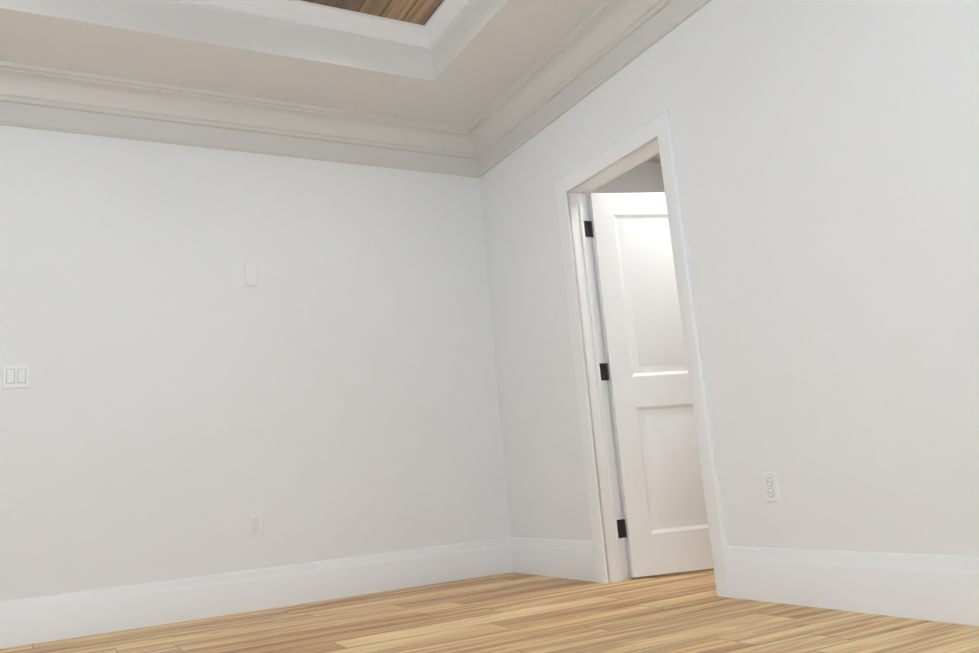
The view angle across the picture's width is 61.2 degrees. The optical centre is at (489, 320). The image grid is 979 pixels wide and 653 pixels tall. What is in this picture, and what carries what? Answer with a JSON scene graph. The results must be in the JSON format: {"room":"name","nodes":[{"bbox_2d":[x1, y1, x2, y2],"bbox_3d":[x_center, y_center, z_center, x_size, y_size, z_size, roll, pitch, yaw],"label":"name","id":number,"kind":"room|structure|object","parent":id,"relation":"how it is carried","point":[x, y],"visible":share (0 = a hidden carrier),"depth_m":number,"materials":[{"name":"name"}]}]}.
{"room":"empty bedroom","nodes":[
{"label":"empty bedroom","id":0,"kind":"room"},
{"bbox_2d":[0,0,606,126],"bbox_3d":[-0.755,-1.933,2.310,4.170,0.400,5.027,1,-12,-28],"label":"ceiling","id":1,"kind":"structure","parent":0,"point":[480,58],"depth_m":4.23,"materials":[{"name":"paint"}]},
{"bbox_2d":[0,125,664,600],"bbox_3d":[-0.997,-0.101,4.739,6.360,3.240,0.120,1,-12,-28],"label":"wall","id":2,"kind":"structure","parent":0,"point":[186,403],"depth_m":4.40,"materials":[{"name":"paint"}]},
{"bbox_2d":[2,364,30,388],"bbox_3d":[-2.229,0.261,3.902,0.116,0.115,0.012,1,-12,-28],"label":"switch plate","id":3,"kind":"object","parent":2,"relation":"attached to","point":[15,375],"visible":1,"depth_m":3.90,"materials":[{"name":"white plastic"}]},
{"bbox_2d":[0,61,467,175],"bbox_3d":[-1.875,-1.106,4.347,3.870,0.272,0.140,1,-12,-28],"label":"crown molding","id":4,"kind":"structure","parent":2,"relation":"attached to","point":[34,97],"depth_m":4.57,"materials":[{"name":"paint"}]},
{"bbox_2d":[244,265,257,285],"bbox_3d":[-1.304,-0.246,4.531,0.070,0.115,0.008,1,-12,-28],"label":"wall plate","id":5,"kind":"object","parent":2,"relation":"attached to","point":[250,275],"visible":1,"depth_m":4.53,"materials":[{"name":"white plastic"}]},
{"bbox_2d":[248,513,262,536],"bbox_3d":[-1.206,1.055,4.275,0.070,0.115,0.009,1,-12,-28],"label":"electrical outlet","id":6,"kind":"object","parent":2,"relation":"attached to","point":[255,526],"visible":1,"depth_m":4.27,"materials":[{"name":"white plastic"}]},
{"bbox_2d":[0,538,511,648],"bbox_3d":[-1.141,1.367,4.231,2.912,0.200,0.018,1,-12,-28],"label":"baseboard","id":7,"kind":"structure","parent":2,"relation":"attached to","point":[33,620],"depth_m":4.15,"materials":[{"name":"paint"}]},
{"bbox_2d":[301,0,443,24],"bbox_3d":[-0.657,-2.071,2.381,2.755,0.120,3.780,1,-12,-28],"label":"ceiling","id":8,"kind":"structure","parent":0,"point":[420,12],"depth_m":4.35,"materials":[{"name":"brown wood"}]},
{"bbox_2d":[167,0,422,47],"bbox_3d":[-1.516,-1.588,3.954,2.580,0.095,0.075,1,-12,-28],"label":"crown molding","id":9,"kind":"structure","parent":8,"relation":"attached to","point":[297,12],"depth_m":4.31,"materials":[{"name":"paint"}]},
{"bbox_2d":[419,0,473,49],"bbox_3d":[0.529,-1.945,3.000,0.075,0.095,3.780,1,-12,-28],"label":"crown molding","id":10,"kind":"structure","parent":8,"relation":"attached to","point":[437,26],"depth_m":4.43,"materials":[{"name":"paint"}]},
{"bbox_2d":[0,555,978,652],"bbox_3d":[-3.103,1.889,5.284,9.900,0.100,14.140,1,-12,-28],"label":"floor","id":11,"kind":"structure","parent":0,"point":[677,612],"depth_m":3.21,"materials":[{"name":"beige wood"}]},
{"bbox_2d":[644,153,660,163],"bbox_3d":[1.541,-1.489,4.869,2.080,0.100,2.847,1,-12,-28],"label":"ceiling","id":12,"kind":"structure","parent":0,"point":[655,158],"depth_m":6.07,"materials":[{"name":"paint"}]},
{"bbox_2d":[480,0,978,556],"bbox_3d":[1.269,-0.620,3.035,0.120,3.240,5.147,1,-12,-28],"label":"wall","id":13,"kind":"structure","parent":0,"point":[828,160],"depth_m":3.08,"materials":[{"name":"paint"}]},
{"bbox_2d":[508,537,596,581],"bbox_3d":[0.343,1.298,4.534,0.018,0.200,0.825,1,-12,-28],"label":"baseboard","id":14,"kind":"structure","parent":13,"relation":"attached to","point":[559,558],"depth_m":4.51,"materials":[{"name":"paint"}]},
{"bbox_2d":[464,0,710,177],"bbox_3d":[1.044,-1.573,3.208,0.140,0.272,5.027,1,-12,-28],"label":"crown molding","id":15,"kind":"structure","parent":13,"relation":"attached to","point":[602,43],"depth_m":4.36,"materials":[{"name":"paint"}]},
{"bbox_2d":[555,110,730,597],"bbox_3d":[0.737,0.180,3.988,0.164,2.118,0.940,1,-12,-28],"label":"trim","id":16,"kind":"structure","parent":13,"relation":"attached to","point":[659,127],"depth_m":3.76,"materials":[{"name":"paint"}]},
{"bbox_2d":[589,192,713,576],"bbox_3d":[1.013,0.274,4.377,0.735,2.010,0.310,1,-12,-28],"label":"closet door","id":17,"kind":"structure","parent":13,"relation":"in","point":[666,522],"depth_m":4.34,"materials":[{"name":"paint"}]},
{"bbox_2d":[762,472,779,501],"bbox_3d":[1.084,0.643,3.199,0.009,0.115,0.070,1,-12,-28],"label":"electrical outlet","id":18,"kind":"object","parent":13,"relation":"attached to","point":[770,483],"visible":1,"depth_m":3.19,"materials":[{"name":"white plastic"}]},
{"bbox_2d":[726,546,978,625],"bbox_3d":[1.726,0.697,2.005,0.018,0.200,3.185,1,-12,-28],"label":"baseboard","id":19,"kind":"structure","parent":13,"relation":"attached to","point":[941,588],"depth_m":2.82,"materials":[{"name":"paint"}]}
]}

